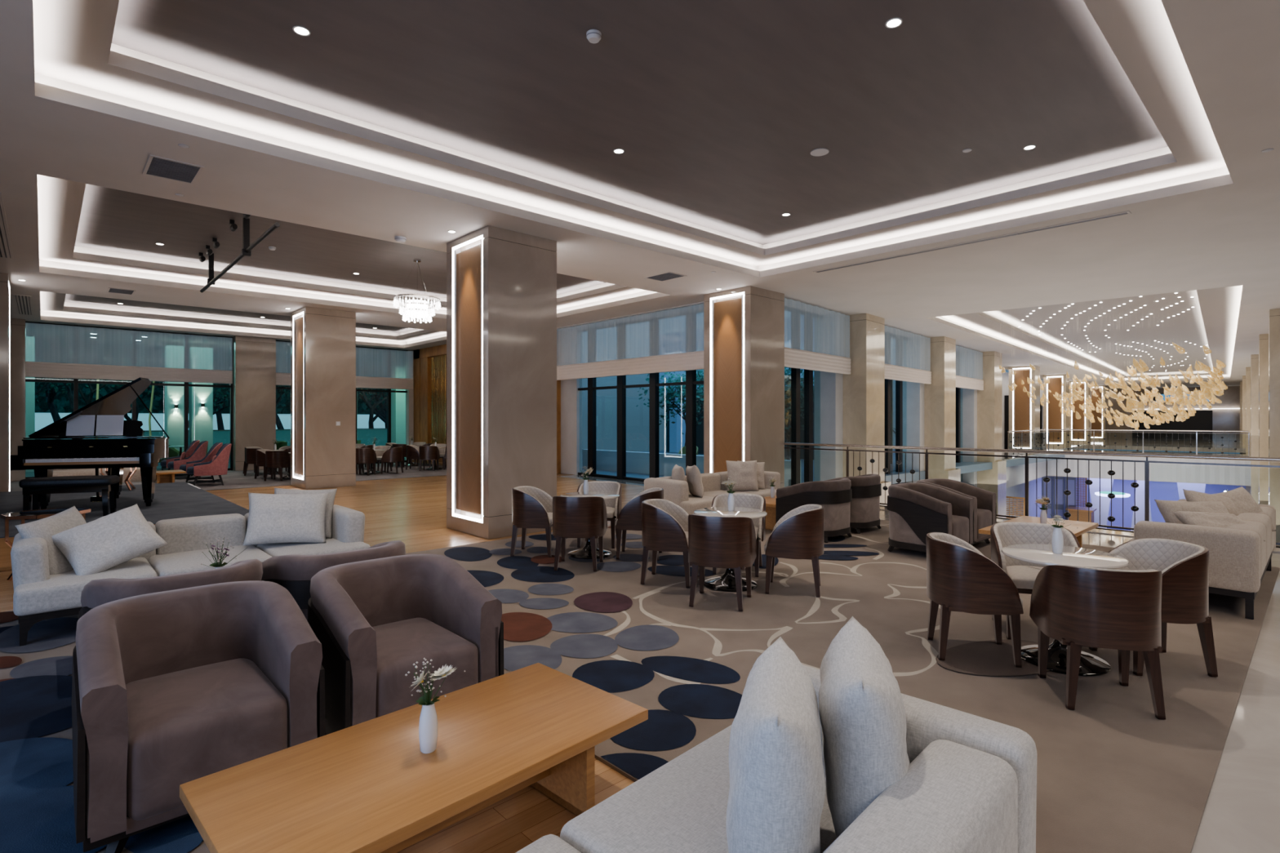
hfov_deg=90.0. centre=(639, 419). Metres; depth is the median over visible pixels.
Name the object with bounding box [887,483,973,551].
barrel armchair
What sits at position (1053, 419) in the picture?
pillar
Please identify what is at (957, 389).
window
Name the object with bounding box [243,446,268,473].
dining chair
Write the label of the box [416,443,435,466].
dining chair
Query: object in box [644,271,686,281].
ceiling vent
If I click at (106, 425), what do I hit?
sheet music
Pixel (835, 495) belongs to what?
barrel armchair
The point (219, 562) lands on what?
bunch
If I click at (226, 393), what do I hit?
tree
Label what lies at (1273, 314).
column
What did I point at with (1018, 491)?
wall
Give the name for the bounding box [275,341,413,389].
blind
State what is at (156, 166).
ceiling vent
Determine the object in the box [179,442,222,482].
lounge armchair
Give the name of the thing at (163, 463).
seat cushion
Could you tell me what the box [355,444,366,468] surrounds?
dining chair
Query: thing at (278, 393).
tree
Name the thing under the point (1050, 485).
panelled door
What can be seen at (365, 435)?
fence
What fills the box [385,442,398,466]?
dining chair
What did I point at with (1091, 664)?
round table
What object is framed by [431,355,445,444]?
curtain
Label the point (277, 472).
round table
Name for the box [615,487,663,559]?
dining chair
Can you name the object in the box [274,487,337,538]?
cushion
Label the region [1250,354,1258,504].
column
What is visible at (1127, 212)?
ceiling vent
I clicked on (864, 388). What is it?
column
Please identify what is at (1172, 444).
floor
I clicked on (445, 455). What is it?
dining chair
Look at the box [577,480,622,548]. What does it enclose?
dining chair
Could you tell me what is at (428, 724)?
vase
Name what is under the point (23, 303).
ceiling vent
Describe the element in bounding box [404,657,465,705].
bunch
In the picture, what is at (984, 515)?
seat cushion
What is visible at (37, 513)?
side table
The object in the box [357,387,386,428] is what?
tree
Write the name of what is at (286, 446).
dining chair
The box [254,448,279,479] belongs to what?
dining chair
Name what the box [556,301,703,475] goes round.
wall
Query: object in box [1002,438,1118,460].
floor
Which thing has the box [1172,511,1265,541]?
cushion
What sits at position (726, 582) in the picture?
round table
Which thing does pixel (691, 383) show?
window
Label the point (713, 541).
dining chair
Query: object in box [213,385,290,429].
tree
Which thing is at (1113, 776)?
rug
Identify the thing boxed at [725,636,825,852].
cushion
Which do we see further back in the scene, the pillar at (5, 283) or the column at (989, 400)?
the column at (989, 400)
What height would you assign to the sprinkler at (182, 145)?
0.012 m
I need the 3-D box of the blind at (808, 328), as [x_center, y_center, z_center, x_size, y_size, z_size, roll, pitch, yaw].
[4.164,-1.894,15.013,0.080,1.493,3.500,0,0,42]
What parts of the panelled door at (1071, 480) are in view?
raised panel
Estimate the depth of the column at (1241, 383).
45.30 m
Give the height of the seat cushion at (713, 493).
0.211 m
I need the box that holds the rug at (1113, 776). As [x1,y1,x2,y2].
[0,520,1279,852]
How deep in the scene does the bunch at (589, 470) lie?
7.81 m
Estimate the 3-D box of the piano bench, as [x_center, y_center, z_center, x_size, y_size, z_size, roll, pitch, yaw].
[-7.526,1.016,8.470,0.950,0.530,0.360,0,0,-23]
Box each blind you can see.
[25,322,232,383]
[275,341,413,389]
[556,303,703,380]
[784,297,850,374]
[884,325,931,384]
[955,345,983,390]
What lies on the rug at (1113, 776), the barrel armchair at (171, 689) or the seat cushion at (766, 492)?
the barrel armchair at (171, 689)
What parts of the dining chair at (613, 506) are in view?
leg, seat, leg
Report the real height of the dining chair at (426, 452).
0.807 m
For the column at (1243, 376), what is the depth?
39.02 m
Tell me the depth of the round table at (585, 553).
7.67 m
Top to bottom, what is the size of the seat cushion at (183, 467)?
0.179 m
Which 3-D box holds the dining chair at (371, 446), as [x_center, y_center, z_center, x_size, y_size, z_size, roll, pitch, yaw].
[-9.075,1.238,21.174,0.544,0.807,0.578,0,0,0]
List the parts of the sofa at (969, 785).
armrest, backrest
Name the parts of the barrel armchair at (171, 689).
leg, rail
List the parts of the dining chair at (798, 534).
seat, leg, leg, leg, leg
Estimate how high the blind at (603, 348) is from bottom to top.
1.493 m
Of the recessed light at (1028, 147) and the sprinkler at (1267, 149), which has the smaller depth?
the sprinkler at (1267, 149)
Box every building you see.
[35,413,385,431]
[658,354,892,463]
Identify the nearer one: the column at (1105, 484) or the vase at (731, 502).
the vase at (731, 502)
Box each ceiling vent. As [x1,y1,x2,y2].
[0,192,13,259]
[13,294,32,315]
[106,287,136,294]
[142,154,204,184]
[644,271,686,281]
[813,210,1131,273]
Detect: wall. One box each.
[405,351,413,462]
[430,355,560,473]
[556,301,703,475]
[582,448,800,486]
[813,351,977,487]
[1002,372,1043,448]
[1006,477,1041,518]
[1075,477,1245,528]
[1106,386,1239,439]
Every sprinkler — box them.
[174,193,184,196]
[177,143,189,147]
[962,148,972,152]
[1261,148,1273,152]
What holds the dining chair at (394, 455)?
on the carpet at (233, 479)
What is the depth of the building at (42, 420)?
41.91 m
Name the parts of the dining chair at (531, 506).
leg, leg, leg, seat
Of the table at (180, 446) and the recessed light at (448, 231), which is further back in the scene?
the table at (180, 446)
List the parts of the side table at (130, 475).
leg, leg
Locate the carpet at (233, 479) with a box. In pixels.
[10,462,446,491]
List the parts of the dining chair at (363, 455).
leg, leg, leg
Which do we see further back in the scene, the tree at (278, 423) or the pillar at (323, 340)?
the tree at (278, 423)
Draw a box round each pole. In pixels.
[96,379,99,399]
[148,381,155,435]
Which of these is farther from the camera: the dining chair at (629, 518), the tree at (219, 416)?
the tree at (219, 416)
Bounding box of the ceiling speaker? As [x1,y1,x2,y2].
[809,147,829,156]
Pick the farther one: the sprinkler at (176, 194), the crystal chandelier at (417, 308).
the crystal chandelier at (417, 308)
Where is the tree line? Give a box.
[35,377,386,414]
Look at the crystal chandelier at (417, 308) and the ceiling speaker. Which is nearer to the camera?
the ceiling speaker
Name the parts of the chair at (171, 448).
backrest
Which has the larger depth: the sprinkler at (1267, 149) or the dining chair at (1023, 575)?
the sprinkler at (1267, 149)
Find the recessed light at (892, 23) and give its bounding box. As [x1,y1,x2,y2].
[884,17,902,28]
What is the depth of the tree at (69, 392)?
22.84 m
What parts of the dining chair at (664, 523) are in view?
leg, leg, leg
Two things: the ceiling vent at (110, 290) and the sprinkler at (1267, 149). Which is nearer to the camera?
the sprinkler at (1267, 149)
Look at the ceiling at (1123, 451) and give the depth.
30.62 m
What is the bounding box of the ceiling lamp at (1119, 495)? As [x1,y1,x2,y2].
[1094,479,1130,497]
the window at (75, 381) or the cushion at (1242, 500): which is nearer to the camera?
the cushion at (1242, 500)
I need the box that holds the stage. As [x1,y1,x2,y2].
[0,481,248,570]
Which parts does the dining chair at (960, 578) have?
leg, leg, leg, leg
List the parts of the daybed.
backrest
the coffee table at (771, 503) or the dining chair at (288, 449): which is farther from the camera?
the dining chair at (288, 449)
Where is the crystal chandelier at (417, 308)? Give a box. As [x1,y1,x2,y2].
[392,258,440,323]
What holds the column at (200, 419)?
on the floor at (411, 511)
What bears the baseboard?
attached to the wall at (558, 382)
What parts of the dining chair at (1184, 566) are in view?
leg, leg, leg, leg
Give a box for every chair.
[158,448,177,470]
[164,444,179,468]
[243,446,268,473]
[244,448,271,475]
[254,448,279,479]
[264,450,290,480]
[275,441,287,448]
[275,445,290,472]
[278,448,290,474]
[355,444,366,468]
[355,448,377,475]
[355,463,364,474]
[360,444,373,469]
[370,445,391,471]
[380,446,403,474]
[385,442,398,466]
[391,444,406,467]
[405,444,425,469]
[408,442,426,465]
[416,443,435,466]
[418,445,439,471]
[429,444,446,468]
[443,450,446,469]
[510,485,552,557]
[552,496,607,571]
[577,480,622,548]
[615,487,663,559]
[640,498,698,587]
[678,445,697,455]
[688,514,756,611]
[711,493,765,577]
[764,504,824,597]
[925,532,1023,667]
[990,521,1080,639]
[1029,564,1165,719]
[1088,537,1217,677]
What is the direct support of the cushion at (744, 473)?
on the sofa at (676, 491)
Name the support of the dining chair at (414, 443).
on the carpet at (233, 479)
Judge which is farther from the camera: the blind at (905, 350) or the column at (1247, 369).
the column at (1247, 369)
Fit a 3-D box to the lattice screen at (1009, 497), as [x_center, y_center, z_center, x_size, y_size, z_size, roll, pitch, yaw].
[17.285,4.615,29.634,0.960,2.070,0.070,0,0,42]
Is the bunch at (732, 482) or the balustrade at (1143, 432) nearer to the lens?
the bunch at (732, 482)
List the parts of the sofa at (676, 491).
armrest, backrest, backrest, backrest, armrest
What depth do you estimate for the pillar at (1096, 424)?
50.59 m
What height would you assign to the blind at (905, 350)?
1.493 m
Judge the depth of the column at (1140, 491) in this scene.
35.92 m
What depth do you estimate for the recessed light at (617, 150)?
7.60 m
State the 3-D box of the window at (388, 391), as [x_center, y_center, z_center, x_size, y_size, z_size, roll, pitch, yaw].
[-10.644,-0.515,23.232,4.930,4.330,0.140,0,0,-43]
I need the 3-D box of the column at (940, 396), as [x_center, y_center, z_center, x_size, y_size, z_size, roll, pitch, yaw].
[10.053,2.085,21.254,0.740,9.530,1.300,0,0,42]
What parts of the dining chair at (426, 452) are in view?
leg, leg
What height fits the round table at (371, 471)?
0.722 m
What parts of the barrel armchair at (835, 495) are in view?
panel, leg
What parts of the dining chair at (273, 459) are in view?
leg, leg, leg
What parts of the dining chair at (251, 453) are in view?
leg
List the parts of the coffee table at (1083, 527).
leg panel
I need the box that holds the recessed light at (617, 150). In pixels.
[613,148,624,153]
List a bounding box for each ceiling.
[0,0,1279,350]
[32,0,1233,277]
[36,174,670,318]
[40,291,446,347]
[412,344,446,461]
[784,213,1279,389]
[882,505,1279,547]
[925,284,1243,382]
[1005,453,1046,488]
[1008,449,1250,488]
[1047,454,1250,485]
[1135,408,1239,409]
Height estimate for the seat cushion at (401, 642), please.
0.349 m
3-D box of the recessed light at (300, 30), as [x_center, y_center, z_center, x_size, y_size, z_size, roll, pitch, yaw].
[-2.774,-3.186,5.248,0.132,0.006,0.132,0,0,-43]
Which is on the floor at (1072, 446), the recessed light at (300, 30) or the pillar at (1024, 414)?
the pillar at (1024, 414)
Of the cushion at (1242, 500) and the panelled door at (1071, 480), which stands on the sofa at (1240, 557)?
the cushion at (1242, 500)
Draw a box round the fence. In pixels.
[142,428,386,446]
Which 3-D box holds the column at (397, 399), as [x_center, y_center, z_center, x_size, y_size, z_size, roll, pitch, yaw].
[-10.488,-0.565,27.890,0.640,4.470,0.740,0,0,-43]
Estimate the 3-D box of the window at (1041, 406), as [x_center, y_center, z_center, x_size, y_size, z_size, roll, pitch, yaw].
[27.358,0.150,43.261,0.300,3.000,3.300,0,0,42]
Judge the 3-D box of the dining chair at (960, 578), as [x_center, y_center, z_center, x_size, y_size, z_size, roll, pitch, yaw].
[2.311,1.234,4.494,0.544,0.807,0.578,0,0,15]
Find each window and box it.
[25,321,232,479]
[275,340,412,468]
[577,369,703,481]
[791,347,813,485]
[884,364,908,484]
[955,387,960,462]
[1004,395,1008,448]
[1040,402,1043,444]
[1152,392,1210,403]
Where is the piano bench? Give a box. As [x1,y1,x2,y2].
[18,475,119,519]
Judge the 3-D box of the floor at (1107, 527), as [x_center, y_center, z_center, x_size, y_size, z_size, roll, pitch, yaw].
[27.065,6.900,31.002,20.000,0.100,62.000,0,0,42]
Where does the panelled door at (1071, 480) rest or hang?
on the floor at (1107, 527)
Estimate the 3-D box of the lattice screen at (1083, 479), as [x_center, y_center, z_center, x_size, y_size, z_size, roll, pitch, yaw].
[24.724,4.065,36.113,0.810,2.370,0.070,0,0,42]
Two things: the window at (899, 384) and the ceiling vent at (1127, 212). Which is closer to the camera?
the ceiling vent at (1127, 212)
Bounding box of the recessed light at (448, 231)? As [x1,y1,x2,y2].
[447,230,456,233]
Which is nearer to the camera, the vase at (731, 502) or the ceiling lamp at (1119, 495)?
the vase at (731, 502)
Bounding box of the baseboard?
[412,459,442,465]
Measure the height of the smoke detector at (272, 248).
0.050 m
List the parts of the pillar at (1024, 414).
wood panel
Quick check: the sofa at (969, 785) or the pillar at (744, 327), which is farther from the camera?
the pillar at (744, 327)
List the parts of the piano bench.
leg, leg, seat, leg, leg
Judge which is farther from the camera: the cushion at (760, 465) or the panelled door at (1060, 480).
the panelled door at (1060, 480)
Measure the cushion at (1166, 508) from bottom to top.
0.439 m
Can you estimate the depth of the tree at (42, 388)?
26.43 m
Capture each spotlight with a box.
[198,252,205,262]
[205,244,212,255]
[212,237,219,248]
[229,219,237,231]
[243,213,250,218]
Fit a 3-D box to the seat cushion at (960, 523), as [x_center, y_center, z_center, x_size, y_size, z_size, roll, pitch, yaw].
[3.582,1.340,7.859,0.544,0.349,0.700,0,0,-43]
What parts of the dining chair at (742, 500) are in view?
leg, seat, leg, leg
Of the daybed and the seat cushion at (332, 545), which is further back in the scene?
the daybed
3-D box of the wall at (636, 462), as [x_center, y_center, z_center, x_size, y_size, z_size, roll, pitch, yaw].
[1.018,1.355,19.033,0.250,0.650,8.550,0,0,-43]
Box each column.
[26,377,35,471]
[164,367,183,452]
[188,382,213,453]
[356,387,357,439]
[391,377,405,457]
[843,313,890,506]
[924,336,960,481]
[977,351,1006,518]
[1088,478,1113,528]
[1130,480,1152,531]
[1177,482,1205,499]
[1240,382,1242,454]
[1242,375,1245,454]
[1245,367,1250,493]
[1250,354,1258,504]
[1258,333,1268,505]
[1268,308,1279,546]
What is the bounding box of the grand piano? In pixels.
[9,377,169,509]
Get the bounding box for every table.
[0,506,90,581]
[99,467,136,490]
[155,469,186,483]
[168,445,183,456]
[179,662,648,852]
[267,448,285,474]
[279,451,290,479]
[363,448,385,474]
[404,444,421,466]
[426,446,445,469]
[560,491,619,559]
[693,506,767,591]
[764,495,776,530]
[978,515,1098,547]
[1001,544,1128,675]
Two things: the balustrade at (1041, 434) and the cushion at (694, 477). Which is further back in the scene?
the balustrade at (1041, 434)
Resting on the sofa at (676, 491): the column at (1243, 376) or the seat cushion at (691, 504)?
the seat cushion at (691, 504)
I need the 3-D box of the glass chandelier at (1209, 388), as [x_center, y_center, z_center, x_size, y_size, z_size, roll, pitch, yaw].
[23.219,-1.426,29.430,5.566,3.529,34.266,0,0,42]
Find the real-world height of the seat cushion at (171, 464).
0.179 m
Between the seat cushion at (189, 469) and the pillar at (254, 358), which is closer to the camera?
the seat cushion at (189, 469)
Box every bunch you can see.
[200,536,248,568]
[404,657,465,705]
[577,466,593,479]
[720,475,737,493]
[768,476,777,486]
[1034,496,1051,510]
[1045,514,1077,528]
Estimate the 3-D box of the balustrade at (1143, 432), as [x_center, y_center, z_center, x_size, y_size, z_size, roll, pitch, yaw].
[23.566,1.069,30.136,7.500,1.161,0.100,0,0,42]
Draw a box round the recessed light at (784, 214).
[782,213,790,216]
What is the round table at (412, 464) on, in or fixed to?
on the carpet at (233, 479)
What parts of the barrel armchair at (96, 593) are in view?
panel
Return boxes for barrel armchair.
[71,580,325,852]
[78,559,263,619]
[261,540,405,621]
[307,554,503,734]
[775,478,852,542]
[833,474,881,533]
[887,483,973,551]
[915,478,996,544]
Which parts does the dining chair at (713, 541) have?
leg, leg, leg, leg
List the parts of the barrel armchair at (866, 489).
leg, panel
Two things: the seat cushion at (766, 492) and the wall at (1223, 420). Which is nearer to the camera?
the seat cushion at (766, 492)
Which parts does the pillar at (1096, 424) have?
wood panel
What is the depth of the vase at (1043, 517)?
7.34 m
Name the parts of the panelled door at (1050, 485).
raised panel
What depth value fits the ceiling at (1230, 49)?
7.68 m
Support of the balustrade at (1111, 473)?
on the floor at (411, 511)
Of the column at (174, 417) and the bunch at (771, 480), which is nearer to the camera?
the bunch at (771, 480)
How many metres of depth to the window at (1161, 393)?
54.17 m
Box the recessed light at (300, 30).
[292,25,311,35]
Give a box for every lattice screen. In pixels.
[1006,496,1024,519]
[1075,477,1087,507]
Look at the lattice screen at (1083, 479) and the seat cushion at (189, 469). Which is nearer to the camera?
the seat cushion at (189, 469)
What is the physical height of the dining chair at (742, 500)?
0.807 m
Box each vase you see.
[418,700,437,754]
[583,480,588,493]
[727,493,734,511]
[770,486,774,497]
[1040,509,1047,524]
[1051,527,1063,554]
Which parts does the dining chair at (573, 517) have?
leg, leg, leg, leg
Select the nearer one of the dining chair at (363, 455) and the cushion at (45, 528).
the cushion at (45, 528)
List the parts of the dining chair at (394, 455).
leg, leg, leg, leg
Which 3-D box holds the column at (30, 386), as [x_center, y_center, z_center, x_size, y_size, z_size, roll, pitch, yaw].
[-19.818,-0.565,20.556,0.590,4.470,0.740,0,0,-43]
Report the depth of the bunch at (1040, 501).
7.37 m
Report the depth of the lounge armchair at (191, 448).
18.44 m
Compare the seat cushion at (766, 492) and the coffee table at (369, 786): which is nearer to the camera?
the coffee table at (369, 786)
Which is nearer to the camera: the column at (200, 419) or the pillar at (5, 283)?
the pillar at (5, 283)
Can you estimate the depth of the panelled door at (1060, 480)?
35.82 m
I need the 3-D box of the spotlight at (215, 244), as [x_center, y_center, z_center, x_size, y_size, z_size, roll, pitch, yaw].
[-7.449,-3.098,11.246,0.104,0.165,0.130,0,0,-43]
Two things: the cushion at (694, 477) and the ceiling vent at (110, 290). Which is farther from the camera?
the ceiling vent at (110, 290)
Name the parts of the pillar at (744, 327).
wood panel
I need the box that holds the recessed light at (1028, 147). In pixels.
[1022,144,1035,150]
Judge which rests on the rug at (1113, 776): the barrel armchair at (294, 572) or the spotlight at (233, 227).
the barrel armchair at (294, 572)
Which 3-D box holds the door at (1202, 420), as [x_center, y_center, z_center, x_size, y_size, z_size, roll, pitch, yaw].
[44.797,0.450,53.980,5.200,2.400,0.150,0,0,42]
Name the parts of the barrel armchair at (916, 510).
leg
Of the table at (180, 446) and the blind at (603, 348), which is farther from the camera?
the table at (180, 446)
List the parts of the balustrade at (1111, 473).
post, post, post, handrail, rail, rail, post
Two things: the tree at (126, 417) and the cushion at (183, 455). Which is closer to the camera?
the cushion at (183, 455)
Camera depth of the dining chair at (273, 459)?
17.05 m
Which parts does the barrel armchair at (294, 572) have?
panel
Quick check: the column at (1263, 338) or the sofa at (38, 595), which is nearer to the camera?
the sofa at (38, 595)
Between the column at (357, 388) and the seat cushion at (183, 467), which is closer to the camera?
the seat cushion at (183, 467)
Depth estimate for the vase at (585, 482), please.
7.81 m
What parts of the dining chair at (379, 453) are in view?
leg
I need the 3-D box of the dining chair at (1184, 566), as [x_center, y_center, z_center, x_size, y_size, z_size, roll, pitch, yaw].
[3.442,1.234,4.302,0.544,0.807,0.578,0,0,3]
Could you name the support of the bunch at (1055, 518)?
in the vase at (1057, 540)
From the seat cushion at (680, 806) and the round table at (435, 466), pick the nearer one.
the seat cushion at (680, 806)
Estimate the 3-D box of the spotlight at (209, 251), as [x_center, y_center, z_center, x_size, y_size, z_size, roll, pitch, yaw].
[-7.892,-3.098,11.721,0.104,0.165,0.130,0,0,-43]
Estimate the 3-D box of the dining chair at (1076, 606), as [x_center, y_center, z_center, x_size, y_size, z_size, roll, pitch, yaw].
[2.698,1.234,3.767,0.578,0.807,0.544,0,0,16]
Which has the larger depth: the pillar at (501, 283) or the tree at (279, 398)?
the tree at (279, 398)
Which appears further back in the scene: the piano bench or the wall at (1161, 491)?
the wall at (1161, 491)
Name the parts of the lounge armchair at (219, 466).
leg, leg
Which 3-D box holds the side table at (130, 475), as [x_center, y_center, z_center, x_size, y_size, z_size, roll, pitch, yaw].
[-9.430,1.009,11.579,0.502,0.558,0.583,0,0,36]
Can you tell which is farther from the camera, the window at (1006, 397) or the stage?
the window at (1006, 397)
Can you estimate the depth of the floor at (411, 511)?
3.46 m
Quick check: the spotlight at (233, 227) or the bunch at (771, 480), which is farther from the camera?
the spotlight at (233, 227)
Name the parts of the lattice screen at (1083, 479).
frame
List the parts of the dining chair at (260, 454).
leg, leg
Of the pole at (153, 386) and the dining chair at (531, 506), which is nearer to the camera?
the dining chair at (531, 506)
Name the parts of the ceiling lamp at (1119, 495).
lamp shade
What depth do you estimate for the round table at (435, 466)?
21.06 m
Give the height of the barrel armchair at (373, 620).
0.819 m
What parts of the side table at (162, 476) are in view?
leg panel, stretcher panel, leg panel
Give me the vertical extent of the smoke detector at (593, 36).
0.055 m
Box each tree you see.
[35,377,93,401]
[40,362,159,413]
[43,377,61,422]
[51,364,164,420]
[118,380,224,397]
[213,369,285,411]
[213,369,290,414]
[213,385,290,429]
[213,394,224,430]
[275,385,290,405]
[357,376,385,418]
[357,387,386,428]
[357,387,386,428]
[635,368,703,446]
[784,366,813,460]
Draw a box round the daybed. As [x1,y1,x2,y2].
[52,467,156,482]
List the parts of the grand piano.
leg, lid, leg, leg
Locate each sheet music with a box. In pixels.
[66,414,95,435]
[95,415,124,435]
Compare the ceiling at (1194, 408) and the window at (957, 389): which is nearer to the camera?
the window at (957, 389)
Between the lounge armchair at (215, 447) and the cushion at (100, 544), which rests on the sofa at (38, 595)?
the cushion at (100, 544)
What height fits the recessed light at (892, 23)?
0.006 m
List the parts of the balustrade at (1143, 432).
post, rail, handrail, rail, post, post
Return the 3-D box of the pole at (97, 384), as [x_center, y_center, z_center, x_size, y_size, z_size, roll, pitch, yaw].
[-19.063,0.050,22.422,0.240,3.201,0.240,0,0,-43]
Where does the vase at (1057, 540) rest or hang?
on the round table at (1091, 664)
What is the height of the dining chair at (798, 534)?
0.807 m
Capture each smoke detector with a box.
[268,246,275,250]
[395,235,406,242]
[586,29,601,43]
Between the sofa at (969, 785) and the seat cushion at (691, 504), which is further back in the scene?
the seat cushion at (691, 504)
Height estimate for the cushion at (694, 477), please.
0.558 m
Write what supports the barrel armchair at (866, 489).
on the rug at (1113, 776)
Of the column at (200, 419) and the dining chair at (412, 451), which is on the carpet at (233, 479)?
the dining chair at (412, 451)
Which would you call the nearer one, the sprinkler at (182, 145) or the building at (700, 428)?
the sprinkler at (182, 145)
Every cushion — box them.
[13,557,157,616]
[14,506,86,574]
[52,503,168,575]
[125,657,287,820]
[148,545,271,576]
[160,459,166,466]
[167,461,173,468]
[179,452,186,459]
[179,464,186,471]
[186,466,193,474]
[242,493,328,546]
[256,537,370,556]
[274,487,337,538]
[372,617,478,718]
[515,834,581,852]
[560,724,836,852]
[671,464,684,480]
[679,493,714,515]
[685,465,703,497]
[703,489,758,497]
[725,460,758,491]
[725,488,776,497]
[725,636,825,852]
[737,460,764,489]
[818,616,910,838]
[951,515,968,542]
[977,508,991,538]
[1154,499,1228,524]
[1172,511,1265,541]
[1182,488,1239,515]
[1210,486,1276,531]
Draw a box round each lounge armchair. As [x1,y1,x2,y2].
[160,440,199,475]
[167,440,208,477]
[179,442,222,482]
[186,443,231,485]
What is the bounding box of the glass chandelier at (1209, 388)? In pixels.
[999,293,1227,430]
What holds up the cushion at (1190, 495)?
on the sofa at (1240, 557)
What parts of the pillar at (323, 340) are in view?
wood panel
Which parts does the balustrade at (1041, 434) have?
handrail, rail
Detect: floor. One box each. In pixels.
[0,448,1279,852]
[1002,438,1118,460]
[1084,438,1245,453]
[1106,527,1130,530]
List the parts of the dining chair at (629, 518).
leg, leg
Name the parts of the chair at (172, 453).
backrest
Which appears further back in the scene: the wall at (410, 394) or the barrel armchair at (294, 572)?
the wall at (410, 394)
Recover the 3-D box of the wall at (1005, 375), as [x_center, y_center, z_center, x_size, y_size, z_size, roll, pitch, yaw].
[27.410,-0.515,43.688,0.200,4.330,42.800,0,0,42]
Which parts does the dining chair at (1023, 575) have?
leg, seat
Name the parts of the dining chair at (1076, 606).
leg, leg, leg, leg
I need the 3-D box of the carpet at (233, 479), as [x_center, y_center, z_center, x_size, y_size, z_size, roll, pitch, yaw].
[-12.609,1.647,16.785,16.450,0.013,6.250,0,0,-43]
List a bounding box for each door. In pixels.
[1041,475,1053,518]
[1053,475,1064,519]
[1064,476,1075,519]
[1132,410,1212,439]
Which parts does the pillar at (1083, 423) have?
wood panel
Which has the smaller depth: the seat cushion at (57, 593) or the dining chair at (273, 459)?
the seat cushion at (57, 593)
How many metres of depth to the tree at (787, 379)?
18.94 m
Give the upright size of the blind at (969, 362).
1.493 m
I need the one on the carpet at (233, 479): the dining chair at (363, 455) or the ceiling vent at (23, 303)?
the dining chair at (363, 455)
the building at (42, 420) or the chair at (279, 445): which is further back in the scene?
the building at (42, 420)
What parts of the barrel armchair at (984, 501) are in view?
rail, panel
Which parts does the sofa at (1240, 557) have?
armrest, armrest, rail, backrest, leg, backrest, backrest, leg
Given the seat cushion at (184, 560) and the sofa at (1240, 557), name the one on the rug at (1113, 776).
the sofa at (1240, 557)
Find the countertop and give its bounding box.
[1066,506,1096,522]
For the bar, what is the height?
0.632 m
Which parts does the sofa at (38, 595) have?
armrest, leg, rail, backrest, backrest, backrest, armrest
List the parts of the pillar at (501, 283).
wood panel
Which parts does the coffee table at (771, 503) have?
leg panel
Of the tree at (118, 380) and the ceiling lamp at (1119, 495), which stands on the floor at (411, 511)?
the tree at (118, 380)
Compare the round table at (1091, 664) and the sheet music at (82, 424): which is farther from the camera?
the sheet music at (82, 424)
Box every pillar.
[0,272,10,492]
[10,318,26,481]
[232,335,275,471]
[290,306,355,488]
[446,225,556,538]
[703,285,784,488]
[1008,365,1039,450]
[1043,373,1069,447]
[1069,380,1090,443]
[1090,385,1106,440]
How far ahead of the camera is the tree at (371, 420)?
34.13 m
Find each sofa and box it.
[10,504,370,646]
[515,665,1036,852]
[644,471,780,515]
[1127,498,1275,619]
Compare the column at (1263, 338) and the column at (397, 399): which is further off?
the column at (397, 399)
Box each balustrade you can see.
[783,442,1279,545]
[1007,429,1046,458]
[1048,429,1249,457]
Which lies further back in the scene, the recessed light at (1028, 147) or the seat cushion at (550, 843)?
the recessed light at (1028, 147)
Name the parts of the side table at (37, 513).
leg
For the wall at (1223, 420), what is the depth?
52.05 m
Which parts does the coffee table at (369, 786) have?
stretcher panel, leg panel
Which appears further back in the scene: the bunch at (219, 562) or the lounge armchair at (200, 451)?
the lounge armchair at (200, 451)
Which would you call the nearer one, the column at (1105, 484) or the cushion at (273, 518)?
the cushion at (273, 518)
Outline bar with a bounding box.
[200,217,279,292]
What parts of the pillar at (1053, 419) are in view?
wood panel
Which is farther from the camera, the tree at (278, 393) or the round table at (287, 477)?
the tree at (278, 393)
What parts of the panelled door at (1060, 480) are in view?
raised panel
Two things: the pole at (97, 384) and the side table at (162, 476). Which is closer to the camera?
the side table at (162, 476)
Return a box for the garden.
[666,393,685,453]
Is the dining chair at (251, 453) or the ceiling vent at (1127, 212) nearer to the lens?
the ceiling vent at (1127, 212)
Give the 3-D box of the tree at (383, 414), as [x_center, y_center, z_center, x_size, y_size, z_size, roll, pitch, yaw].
[-19.710,-1.919,45.117,7.055,7.229,6.624,0,0,32]
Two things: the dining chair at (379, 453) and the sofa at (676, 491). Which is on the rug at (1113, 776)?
the sofa at (676, 491)

